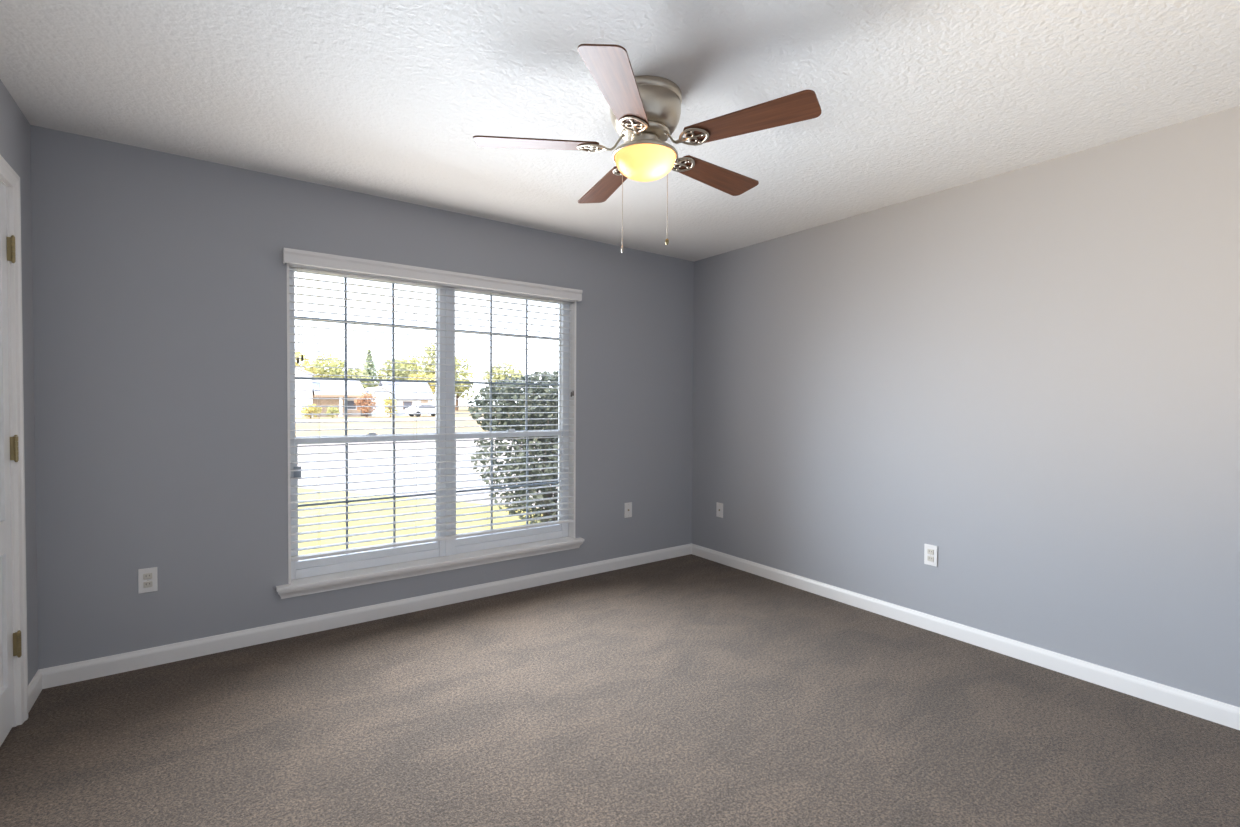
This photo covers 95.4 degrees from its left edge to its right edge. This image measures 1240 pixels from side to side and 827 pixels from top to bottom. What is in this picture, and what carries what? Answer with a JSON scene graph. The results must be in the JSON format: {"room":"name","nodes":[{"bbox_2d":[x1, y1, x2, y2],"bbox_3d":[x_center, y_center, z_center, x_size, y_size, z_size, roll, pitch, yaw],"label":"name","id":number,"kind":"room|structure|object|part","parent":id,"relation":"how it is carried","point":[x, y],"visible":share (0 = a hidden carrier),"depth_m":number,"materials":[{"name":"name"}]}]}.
{"room":"empty bedroom","nodes":[
{"label":"empty bedroom","id":0,"kind":"room"},
{"bbox_2d":[0,79,37,684],"bbox_3d":[-1.347,0.026,0.676,0.150,2.440,4.250,0,1,-36],"label":"wall","id":1,"kind":"structure","parent":0,"point":[15,137],"depth_m":2.35,"materials":[{"name":"grey paint"}]},
{"bbox_2d":[0,155,27,746],"bbox_3d":[-2.154,0.152,1.811,0.172,2.132,0.894,0,1,-36],"label":"door","id":2,"kind":"structure","parent":1,"relation":"in","point":[13,595],"depth_m":2.15,"materials":[{"name":"white paint"}]},
{"bbox_3d":[-2.123,0.778,1.849,0.026,0.500,0.616,0,1,-36],"label":"panel","id":3,"kind":"part","parent":2,"relation":"part of","materials":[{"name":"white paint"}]},
{"bbox_2d":[28,670,41,712],"bbox_3d":[-2.450,1.163,2.353,0.014,0.085,0.286,0,1,-36],"label":"baseboard","id":4,"kind":"structure","parent":1,"relation":"attached to","point":[35,686],"depth_m":2.37,"materials":[{"name":"white paint"}]},
{"bbox_2d":[30,125,693,668],"bbox_3d":[-1.006,-0.032,3.639,4.179,2.440,0.150,0,1,-36],"label":"wall","id":5,"kind":"structure","parent":0,"point":[160,278],"depth_m":2.81,"materials":[{"name":"grey paint"}]},
{"bbox_2d":[138,567,157,593],"bbox_3d":[-2.235,0.790,2.671,0.070,0.115,0.008,0,1,-36],"label":"power outlet","id":6,"kind":"object","parent":5,"relation":"attached to","point":[147,577],"visible":1,"depth_m":2.67,"materials":[{"name":"white plastic"}]},
{"bbox_2d":[143,581,151,587],"bbox_3d":[-2.234,0.809,2.670,0.033,0.028,0.004,0,1,-36],"label":"receptacle","id":7,"kind":"object","parent":6,"relation":"attached to","point":[146,584],"depth_m":2.67,"materials":[{"name":"white plastic"}]},
{"bbox_2d":[143,573,151,579],"bbox_3d":[-2.234,0.770,2.669,0.033,0.028,0.004,0,1,-36],"label":"receptacle","id":8,"kind":"object","parent":6,"relation":"attached to","point":[146,576],"depth_m":2.67,"materials":[{"name":"white plastic"}]},
{"bbox_2d":[38,543,691,688],"bbox_3d":[-0.966,1.147,3.596,3.879,0.085,0.014,0,1,-36],"label":"baseboard","id":9,"kind":"structure","parent":5,"relation":"attached to","point":[64,674],"depth_m":3.08,"materials":[{"name":"white paint"}]},
{"bbox_2d":[276,263,583,598],"bbox_3d":[-1.075,0.066,3.559,1.895,1.816,0.202,0,1,-36],"label":"window","id":10,"kind":"structure","parent":5,"relation":"in","point":[322,574],"depth_m":3.55,"materials":[{"name":"white paint"}]},
{"bbox_2d":[295,278,435,434],"bbox_3d":[-1.481,-0.331,3.344,0.784,0.945,0.007,0,1,-36],"label":"grille","id":11,"kind":"object","parent":10,"relation":"attached to","point":[345,379],"depth_m":3.35,"materials":[{"name":"grey plastic"}]},
{"bbox_3d":[-1.478,-0.319,3.340,0.790,0.969,0.022,0,1,-36],"label":"sash","id":12,"kind":"part","parent":10,"relation":"part of","materials":[{"name":"white plastic"}]},
{"bbox_3d":[-1.471,0.492,3.339,0.790,0.729,0.032,0,1,-36],"label":"sash","id":13,"kind":"part","parent":10,"relation":"part of","materials":[{"name":"white plastic"}]},
{"bbox_2d":[298,441,435,548],"bbox_3d":[-1.477,0.499,3.348,0.784,0.675,0.007,0,1,-36],"label":"grille","id":14,"kind":"object","parent":10,"relation":"attached to","point":[430,545],"depth_m":3.42,"materials":[{"name":"grey plastic"}]},
{"bbox_3d":[-1.066,0.914,3.556,1.895,0.018,0.152,0,1,-36],"label":"sill","id":15,"kind":"part","parent":10,"relation":"part of","materials":[{"name":"white paint"}]},
{"bbox_2d":[283,248,582,560],"bbox_3d":[-1.042,-0.039,3.517,1.820,1.655,0.122,0,1,-36],"label":"window blind","id":16,"kind":"object","parent":10,"relation":"attached to","point":[298,260],"visible":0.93,"depth_m":3.42,"materials":[{"name":"white plastic"}]},
{"bbox_3d":[-1.661,-0.005,3.110,0.001,1.570,0.056,0,1,-36],"label":"ladder cord","id":17,"kind":"part","parent":16,"relation":"part of","materials":[{"name":"white fabric"}]},
{"bbox_3d":[-1.240,-0.009,3.415,0.001,1.570,0.056,0,1,-36],"label":"ladder cord","id":18,"kind":"part","parent":16,"relation":"part of","materials":[{"name":"white fabric"}]},
{"bbox_3d":[-1.065,0.779,3.561,1.761,0.018,0.052,0,1,-36],"label":"rail","id":19,"kind":"part","parent":16,"relation":"part of","materials":[{"name":"white plastic"}]},
{"bbox_3d":[-0.859,-0.012,3.691,0.001,1.570,0.056,0,1,-36],"label":"ladder cord","id":20,"kind":"part","parent":16,"relation":"part of","materials":[{"name":"white fabric"}]},
{"bbox_3d":[-0.438,-0.015,3.996,0.001,1.570,0.056,0,1,-36],"label":"ladder cord","id":21,"kind":"part","parent":16,"relation":"part of","materials":[{"name":"white fabric"}]},
{"bbox_3d":[-0.344,-0.477,4.011,0.001,0.647,0.001,0,1,-36],"label":"pull cord","id":22,"kind":"part","parent":16,"relation":"part of","materials":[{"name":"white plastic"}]},
{"bbox_2d":[455,296,558,430],"bbox_3d":[-0.760,-0.337,3.867,0.786,0.945,0.007,0,1,-36],"label":"grille","id":23,"kind":"object","parent":10,"relation":"attached to","point":[526,383],"depth_m":3.93,"materials":[{"name":"grey plastic"}]},
{"bbox_2d":[456,437,558,533],"bbox_3d":[-0.755,0.493,3.870,0.786,0.675,0.007,0,1,-36],"label":"grille","id":24,"kind":"object","parent":10,"relation":"attached to","point":[551,528],"depth_m":3.94,"materials":[{"name":"grey plastic"}]},
{"bbox_3d":[-0.757,-0.325,3.862,0.792,0.969,0.022,0,1,-36],"label":"sash","id":25,"kind":"part","parent":10,"relation":"part of","materials":[{"name":"white plastic"}]},
{"bbox_3d":[-0.749,0.486,3.862,0.792,0.729,0.032,0,1,-36],"label":"sash","id":26,"kind":"part","parent":10,"relation":"part of","materials":[{"name":"white plastic"}]},
{"bbox_2d":[624,502,631,517],"bbox_3d":[0.066,0.742,4.334,0.070,0.115,0.014,0,1,-36],"label":"outlet","id":27,"kind":"object","parent":5,"relation":"attached to","point":[627,506],"visible":1,"depth_m":4.33,"materials":[{"name":"white plastic"}]},
{"bbox_2d":[0,554,1239,826],"bbox_3d":[0.277,1.292,1.884,4.179,0.120,4.550,0,1,-36],"label":"floor","id":28,"kind":"structure","parent":0,"point":[690,690],"depth_m":2.17,"materials":[{"name":"brown carpet"}]},
{"bbox_2d":[0,0,1239,261],"bbox_3d":[0.292,-1.268,1.832,4.179,0.120,4.550,0,1,-36],"label":"ceiling","id":29,"kind":"structure","parent":0,"point":[389,99],"depth_m":2.10,"materials":[{"name":"white paint"}]},
{"bbox_2d":[473,44,821,252],"bbox_3d":[0.118,-0.931,2.195,1.216,0.568,1.246,0,1,-36],"label":"ceiling fan","id":30,"kind":"object","parent":29,"relation":"hanging from","point":[645,111],"visible":1,"depth_m":2.05,"materials":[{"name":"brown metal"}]},
{"bbox_3d":[-0.312,-1.019,2.133,0.464,0.006,0.142,0,11,-4],"label":"blade","id":31,"kind":"part","parent":30,"relation":"part of","materials":[{"name":"wood"}]},
{"bbox_3d":[-0.059,-1.026,2.543,0.142,0.006,0.464,-10,5,-22],"label":"blade","id":32,"kind":"part","parent":30,"relation":"part of","materials":[{"name":"brown wood"}]},
{"bbox_3d":[-0.001,-1.010,1.766,0.142,0.006,0.464,10,3,13],"label":"blade","id":33,"kind":"part","parent":30,"relation":"part of","materials":[{"name":"brown wood"}]},
{"bbox_3d":[0.037,-0.845,2.236,0.003,0.349,0.087,-1,2,-41],"label":"pull chain","id":34,"kind":"part","parent":30,"relation":"part of","materials":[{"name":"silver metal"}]},
{"bbox_3d":[0.096,-0.945,2.165,0.231,0.080,0.231,0,1,-36],"label":"lamp shade","id":35,"kind":"part","parent":30,"relation":"part of","materials":[{"name":"yellow glass"}]},
{"bbox_3d":[0.160,-0.857,2.231,0.087,0.323,0.003,-1,2,-45],"label":"pull chain","id":36,"kind":"part","parent":30,"relation":"part of","materials":[{"name":"silver metal"}]},
{"bbox_3d":[0.410,-1.021,2.428,0.464,0.006,0.142,-1,-8,-40],"label":"blade","id":37,"kind":"part","parent":30,"relation":"part of","materials":[{"name":"brown wood"}]},
{"bbox_3d":[0.445,-1.011,1.948,0.464,0.006,0.142,1,-8,32],"label":"blade","id":38,"kind":"part","parent":30,"relation":"part of","materials":[{"name":"brown wood"}]},
{"bbox_2d":[692,106,1239,706],"bbox_3d":[1.915,-0.002,3.040,0.150,2.440,4.250,0,1,-36],"label":"wall","id":39,"kind":"structure","parent":0,"point":[1029,375],"depth_m":2.83,"materials":[{"name":"grey paint"}]},
{"bbox_2d":[716,502,722,517],"bbox_3d":[0.787,0.765,4.467,0.014,0.115,0.070,0,1,-36],"label":"outlet","id":40,"kind":"object","parent":39,"relation":"attached to","point":[719,506],"visible":1,"depth_m":4.47,"materials":[{"name":"white plastic"}]},
{"bbox_2d":[924,544,937,566],"bbox_3d":[1.739,0.793,3.158,0.008,0.115,0.070,0,1,-36],"label":"power outlet","id":41,"kind":"object","parent":39,"relation":"attached to","point":[930,551],"visible":1,"depth_m":3.15,"materials":[{"name":"white plastic"}]},
{"bbox_2d":[927,556,933,561],"bbox_3d":[1.738,0.812,3.157,0.004,0.028,0.033,0,1,-36],"label":"receptacle","id":42,"kind":"object","parent":41,"relation":"attached to","point":[929,558],"depth_m":3.16,"materials":[{"name":"white plastic"}]},
{"bbox_2d":[927,549,933,554],"bbox_3d":[1.738,0.773,3.156,0.004,0.028,0.033,0,1,-36],"label":"receptacle","id":43,"kind":"object","parent":41,"relation":"attached to","point":[929,551],"depth_m":3.16,"materials":[{"name":"white plastic"}]},
{"bbox_2d":[691,544,1239,729],"bbox_3d":[1.842,1.176,3.015,0.014,0.085,4.250,0,1,-36],"label":"baseboard","id":44,"kind":"structure","parent":39,"relation":"attached to","point":[1225,714],"depth_m":2.83,"materials":[{"name":"white paint"}]},
{"label":"outside","id":45,"kind":"structure","parent":0,"visible":0},
{"bbox_2d":[298,437,557,507],"bbox_3d":[-7.076,1.303,15.337,80.000,0.048,25.840,0,1,-36],"label":"road","id":46,"kind":"structure","parent":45,"point":[318,449],"depth_m":13.70,"materials":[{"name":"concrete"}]},
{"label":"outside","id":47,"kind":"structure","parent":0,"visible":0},
{"bbox_2d":[295,405,518,436],"bbox_3d":[-18.000,-0.103,90.050,250.000,0.300,280.000,0,1,-36],"label":"ground","id":48,"kind":"structure","parent":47,"point":[338,425],"depth_m":37.35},
{"bbox_2d":[295,351,320,376],"bbox_3d":[-44.908,-4.416,77.524,6.995,8.538,6.526,0,1,-36],"label":"broadleaf tree","id":49,"kind":"object","parent":48,"relation":"on","point":[297,354],"visible":0.05,"depth_m":77.94,"materials":[{"name":"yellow plant"}]},
{"bbox_2d":[300,404,322,417],"bbox_3d":[-28.286,-0.210,51.724,1.843,1.352,2.036,0,1,-36],"label":"round shrub","id":50,"kind":"object","parent":48,"relation":"on","point":[306,410],"visible":0.87,"depth_m":51.43,"materials":[{"name":"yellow plant"}]},
{"bbox_2d":[306,353,348,377],"bbox_3d":[-45.746,-4.956,88.280,6.995,9.178,7.476,0,1,-36],"label":"broadleaf tree","id":51,"kind":"object","parent":48,"relation":"on","point":[327,363],"visible":0.34,"depth_m":86.95,"materials":[{"name":"yellow plant"}]},
{"bbox_2d":[295,367,365,416],"bbox_3d":[-32.468,-2.303,59.585,8.950,5.150,8.860,0,1,-36],"label":"house","id":52,"kind":"structure","parent":48,"relation":"on","point":[298,386],"depth_m":57.66,"materials":[{"name":"white"}]},
{"bbox_3d":[-28.234,-0.922,59.340,0.800,0.850,0.080,0,1,-36],"label":"pane","id":53,"kind":"part","parent":52,"relation":"part of","materials":[{"name":"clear glass"}]},
{"bbox_2d":[324,405,341,417],"bbox_3d":[-27.067,-0.185,53.191,1.315,1.249,1.539,0,1,6],"label":"round shrub","id":54,"kind":"object","parent":48,"relation":"on","point":[335,410],"visible":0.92,"depth_m":52.93,"materials":[{"name":"yellow plant"}]},
{"bbox_2d":[338,367,372,388],"bbox_3d":[-38.871,-3.521,82.866,5.834,6.602,5.834,0,1,-36],"label":"broadleaf tree","id":55,"kind":"object","parent":48,"relation":"on","point":[358,372],"visible":0.14,"depth_m":82.22,"materials":[{"name":"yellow plant"}]},
{"bbox_2d":[354,392,377,416],"bbox_3d":[-25.206,-0.892,55.751,2.302,2.587,2.277,0,1,0],"label":"ornamental tree","id":56,"kind":"object","parent":48,"relation":"on","point":[357,402],"visible":0.88,"depth_m":55.40,"materials":[{"name":"orange plant"}]},
{"bbox_2d":[362,348,378,386],"bbox_3d":[-40.397,-5.472,91.032,5.833,10.149,5.845,0,1,-36],"label":"pine tree","id":57,"kind":"object","parent":48,"relation":"on","point":[371,365],"visible":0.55,"depth_m":90.54,"materials":[{"name":"green plant"}]},
{"bbox_2d":[382,397,397,416],"bbox_3d":[-23.117,-0.666,56.694,1.526,2.114,1.644,0,1,-36],"label":"round shrub","id":58,"kind":"object","parent":48,"relation":"on","point":[387,402],"visible":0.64,"depth_m":56.51,"materials":[{"name":"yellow plant"}]},
{"bbox_2d":[372,359,412,386],"bbox_3d":[-34.686,-4.455,86.433,6.399,8.374,5.656,0,1,-36],"label":"broadleaf tree","id":59,"kind":"object","parent":48,"relation":"on","point":[397,367],"visible":0.26,"depth_m":85.57,"materials":[{"name":"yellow plant"}]},
{"bbox_2d":[361,381,434,415],"bbox_3d":[-25.833,-1.849,65.091,7.350,4.100,7.750,0,1,-36],"label":"house","id":60,"kind":"structure","parent":48,"relation":"on","point":[407,389],"depth_m":63.81,"materials":[{"name":"white"}]},
{"bbox_3d":[-25.584,-0.660,60.798,1.500,1.900,0.080,0,1,-36],"label":"garage door","id":61,"kind":"part","parent":60,"relation":"part of","materials":[{"name":"white plastic"}]},
{"bbox_3d":[-23.963,-0.908,63.671,0.840,0.740,0.080,0,1,-36],"label":"pane","id":62,"kind":"part","parent":60,"relation":"part of","materials":[{"name":"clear glass"}]},
{"bbox_3d":[-22.458,-0.672,64.793,0.750,1.800,0.080,0,1,-36],"label":"door","id":63,"kind":"part","parent":60,"relation":"part of","materials":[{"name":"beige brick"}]},
{"bbox_2d":[390,357,424,374],"bbox_3d":[-36.033,-5.121,95.691,6.706,9.319,5.647,0,1,-36],"label":"broadleaf tree","id":64,"kind":"object","parent":48,"relation":"on","point":[413,366],"visible":0.14,"depth_m":95.28,"materials":[{"name":"yellow plant"}]},
{"bbox_2d":[405,404,435,416],"bbox_3d":[-20.737,-0.340,60.269,3.861,1.339,1.640,-1,2,-45],"label":"car","id":65,"kind":"object","parent":48,"relation":"on","point":[410,409],"visible":0.58,"depth_m":59.32,"materials":[{"name":"white paint"}]},
{"bbox_2d":[407,373,435,400],"bbox_3d":[-26.329,-2.765,75.374,3.858,5.537,4.558,0,1,-36],"label":"broadleaf tree","id":66,"kind":"object","parent":48,"relation":"on","point":[412,375],"visible":0.14,"depth_m":75.14,"materials":[{"name":"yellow plant"}]},
{"bbox_2d":[417,342,461,394],"bbox_3d":[-28.894,-6.070,90.820,7.060,11.497,6.443,0,1,-36],"label":"broadleaf tree","id":67,"kind":"object","parent":48,"relation":"on","point":[433,360],"visible":0.25,"depth_m":90.06,"materials":[{"name":"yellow plant"}]},
{"bbox_2d":[455,356,474,409],"bbox_3d":[-29.415,-5.465,101.251,8.008,9.874,7.445,0,1,-36],"label":"broadleaf tree","id":68,"kind":"object","parent":48,"relation":"on","point":[464,375],"visible":0.28,"depth_m":101.33,"materials":[{"name":"yellow plant"}]},
{"bbox_2d":[482,360,523,389],"bbox_3d":[-20.682,-4.988,100.427,8.471,9.073,8.730,0,1,-36],"label":"broadleaf tree","id":69,"kind":"object","parent":48,"relation":"on","point":[497,370],"visible":0.45,"depth_m":98.50,"materials":[{"name":"green plant"}]},
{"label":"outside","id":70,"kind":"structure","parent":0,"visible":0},
{"bbox_2d":[298,488,542,560],"bbox_3d":[-12.099,1.533,1.820,36.000,0.050,9.840,0,1,-36],"label":"lawn","id":71,"kind":"structure","parent":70,"point":[300,490],"depth_m":7.66,"materials":[{"name":"green plant"}]},
{"bbox_2d":[468,371,557,524],"bbox_3d":[-0.751,0.483,6.902,2.247,2.009,1.500,0,1,-36],"label":"bush","id":72,"kind":"object","parent":71,"relation":"on","point":[504,399],"visible":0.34,"depth_m":6.34,"materials":[{"name":"green plant"}]},
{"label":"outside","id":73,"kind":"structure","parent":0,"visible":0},
{"bbox_2d":[295,417,495,421],"bbox_3d":[-16.299,0.486,53.622,150.000,0.030,11.000,0,1,-36],"label":"street","id":74,"kind":"structure","parent":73,"point":[382,419],"depth_m":49.12,"materials":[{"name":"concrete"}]}
]}

